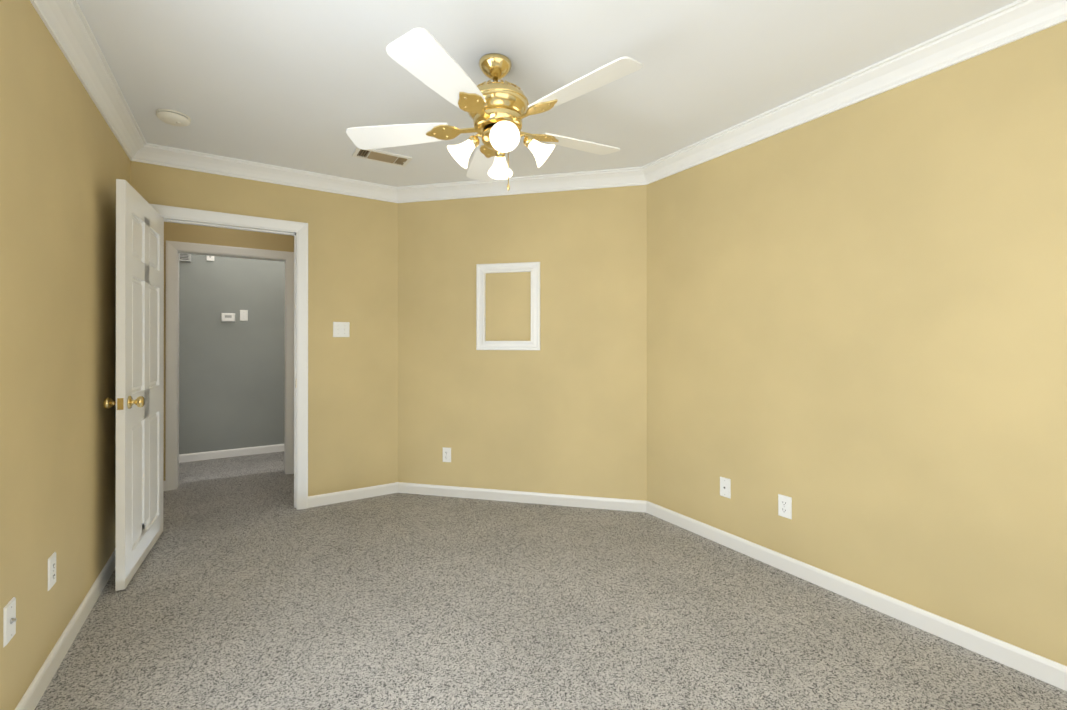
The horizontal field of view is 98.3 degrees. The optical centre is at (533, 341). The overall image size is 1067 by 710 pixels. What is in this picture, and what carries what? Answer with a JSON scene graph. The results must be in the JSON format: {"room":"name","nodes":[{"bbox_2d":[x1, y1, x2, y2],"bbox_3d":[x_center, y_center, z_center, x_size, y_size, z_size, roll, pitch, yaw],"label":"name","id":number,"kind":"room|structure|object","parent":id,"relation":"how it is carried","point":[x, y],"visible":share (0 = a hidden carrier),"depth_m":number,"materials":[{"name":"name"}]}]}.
{"room":"empty bedroom","nodes":[
{"label":"empty bedroom","id":0,"kind":"room"},
{"bbox_2d":[0,0,130,709],"bbox_3d":[-1.350,-0.003,0.912,0.120,2.440,4.530,0,0,-32],"label":"wall","id":1,"kind":"structure","parent":0,"point":[65,162],"depth_m":1.69,"materials":[{"name":"beige paint"}]},
{"bbox_2d":[3,597,16,647],"bbox_3d":[-1.571,0.843,1.392,0.015,0.116,0.072,0,0,-32],"label":"electrical outlet plate","id":2,"kind":"object","parent":1,"relation":"attached to","point":[9,608],"depth_m":1.38,"materials":[{"name":"white plastic"}]},
{"bbox_2d":[48,552,55,590],"bbox_3d":[-1.766,0.843,1.695,0.008,0.116,0.072,0,0,-32],"label":"electrical outlet plate","id":3,"kind":"object","parent":1,"relation":"attached to","point":[52,559],"depth_m":1.68,"materials":[{"name":"white plastic"}]},
{"bbox_2d":[163,222,293,480],"bbox_3d":[-2.497,0.002,4.176,3.600,2.440,0.120,0,0,-32],"label":"wall","id":4,"kind":"structure","parent":0,"point":[180,232],"depth_m":3.94,"materials":[{"name":"beige paint"}]},
{"bbox_2d":[179,254,284,453],"bbox_3d":[-3.049,0.003,5.057,3.840,2.440,0.120,0,0,-32],"label":"wall","id":5,"kind":"structure","parent":0,"point":[231,384],"depth_m":4.88,"materials":[{"name":"grey paint"}]},
{"bbox_2d":[179,253,190,261],"bbox_3d":[-3.524,-0.842,4.671,0.089,0.082,0.031,0,0,-32],"label":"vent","id":6,"kind":"object","parent":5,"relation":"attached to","point":[182,257],"depth_m":4.66,"materials":[{"name":"white"}]},
{"bbox_2d":[206,255,213,260],"bbox_3d":[-3.349,-0.857,4.781,0.059,0.051,0.031,0,0,-32],"label":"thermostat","id":7,"kind":"object","parent":5,"relation":"attached to","point":[208,258],"depth_m":4.78,"materials":[{"name":"white plastic"}]},
{"bbox_2d":[221,313,234,321],"bbox_3d":[-3.217,-0.250,4.863,0.114,0.087,0.031,0,0,-32],"label":"thermostat","id":8,"kind":"object","parent":5,"relation":"attached to","point":[227,317],"depth_m":4.86,"materials":[{"name":"white plastic"}]},
{"bbox_2d":[240,310,247,320],"bbox_3d":[-3.101,-0.277,4.942,0.072,0.116,0.020,0,0,-32],"label":"switch plate","id":9,"kind":"object","parent":5,"relation":"attached to","point":[243,313],"depth_m":4.95,"materials":[{"name":"white plastic"}]},
{"bbox_2d":[130,161,397,495],"bbox_3d":[-1.831,0.001,3.353,1.895,2.440,0.120,0,0,-32],"label":"wall","id":10,"kind":"structure","parent":0,"point":[353,377],"depth_m":3.51,"materials":[{"name":"beige paint"}]},
{"bbox_2d":[142,204,307,527],"bbox_3d":[-2.085,0.178,3.184,0.945,2.085,0.141,0,0,-32],"label":"door frame","id":11,"kind":"structure","parent":10,"relation":"attached to","point":[296,379],"depth_m":3.25,"materials":[{"name":"white wood"}]},
{"bbox_2d":[103,179,163,590],"bbox_3d":[-2.206,0.210,2.572,0.155,1.990,0.791,0,0,-32],"label":"door","id":12,"kind":"structure","parent":11,"relation":"attached to","point":[139,402],"depth_m":2.44,"materials":[{"name":"white wood"}]},
{"bbox_2d":[333,322,349,336],"bbox_3d":[-1.457,-0.089,3.505,0.118,0.116,0.020,0,0,-32],"label":"switch plate","id":13,"kind":"object","parent":10,"relation":"attached to","point":[341,329],"depth_m":3.51,"materials":[{"name":"white plastic"}]},
{"bbox_2d":[398,185,646,500],"bbox_3d":[-0.130,0.001,3.580,2.059,2.440,0.120,0,0,13],"label":"wall","id":14,"kind":"structure","parent":0,"point":[563,410],"depth_m":3.50,"materials":[{"name":"beige paint"}]},
{"bbox_2d":[443,447,450,461],"bbox_3d":[-0.685,0.896,3.640,0.072,0.116,0.008,0,0,13],"label":"electrical outlet plate","id":15,"kind":"object","parent":14,"relation":"attached to","point":[446,451],"depth_m":3.64,"materials":[{"name":"white plastic"}]},
{"bbox_2d":[476,262,539,349],"bbox_3d":[-0.197,-0.265,3.522,0.505,0.665,0.023,0,0,13],"label":"picture frame","id":16,"kind":"object","parent":14,"relation":"attached to","point":[482,270],"visible":1,"depth_m":3.52,"materials":[{"name":"white wood"}]},
{"bbox_2d":[15,444,1066,709],"bbox_3d":[-1.063,1.179,2.393,4.140,0.081,6.500,0,0,-32],"label":"baseboard","id":17,"kind":"structure","parent":14,"relation":"attached to","point":[1041,668],"depth_m":2.30,"materials":[{"name":"white wood"}]},
{"bbox_2d":[30,0,1066,202],"bbox_3d":[-0.043,-1.172,1.803,3.040,0.100,4.410,0,0,-32],"label":"crown molding","id":18,"kind":"structure","parent":14,"relation":"attached to","point":[68,27],"depth_m":2.39,"materials":[{"name":"white wood"}]},
{"bbox_2d":[77,0,1017,186],"bbox_3d":[-0.970,-1.271,2.455,4.760,0.100,6.740,0,0,-32],"label":"ceiling","id":19,"kind":"structure","parent":0,"point":[303,85],"depth_m":2.04,"materials":[{"name":"paint"}]},
{"bbox_2d":[156,109,190,126],"bbox_3d":[-1.944,-1.199,2.494,0.150,0.042,0.150,0,0,-32],"label":"smoke detector","id":20,"kind":"object","parent":19,"relation":"attached to","point":[173,117],"visible":1,"depth_m":2.46,"materials":[{"name":"beige plastic"}]},
{"bbox_2d":[352,148,411,166],"bbox_3d":[-0.995,-1.212,3.041,0.345,0.016,0.172,0,0,-32],"label":"ceiling vent","id":21,"kind":"object","parent":19,"relation":"in","point":[386,157],"visible":0.94,"depth_m":3.04,"materials":[{"name":"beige metal"}]},
{"bbox_2d":[346,28,641,190],"bbox_3d":[-0.114,-0.942,2.051,1.234,0.556,1.295,0,0,-32],"label":"fan","id":22,"kind":"object","parent":19,"relation":"hanging from","point":[496,110],"visible":1,"depth_m":1.92,"materials":[{"name":"white wood"}]},
{"bbox_2d":[35,451,1066,709],"bbox_3d":[-0.970,1.269,2.451,4.760,0.100,6.740,0,0,-32],"label":"floor","id":23,"kind":"structure","parent":0,"point":[249,587],"depth_m":1.99,"materials":[{"name":"carpet"}]},
{"bbox_2d":[647,21,1066,665],"bbox_3d":[1.683,-0.001,2.023,0.120,2.440,3.195,0,0,-32],"label":"wall","id":24,"kind":"structure","parent":0,"point":[857,331],"depth_m":2.05,"materials":[{"name":"beige paint"}]},
{"bbox_2d":[720,476,730,498],"bbox_3d":[1.144,0.875,2.761,0.008,0.116,0.072,0,0,-32],"label":"electrical outlet plate","id":25,"kind":"object","parent":24,"relation":"attached to","point":[725,483],"depth_m":2.75,"materials":[{"name":"white plastic"}]},
{"bbox_2d":[778,494,791,518],"bbox_3d":[1.335,0.879,2.456,0.008,0.116,0.072,0,0,-32],"label":"electrical outlet plate","id":26,"kind":"object","parent":24,"relation":"attached to","point":[784,502],"depth_m":2.45,"materials":[{"name":"white plastic"}]}
]}

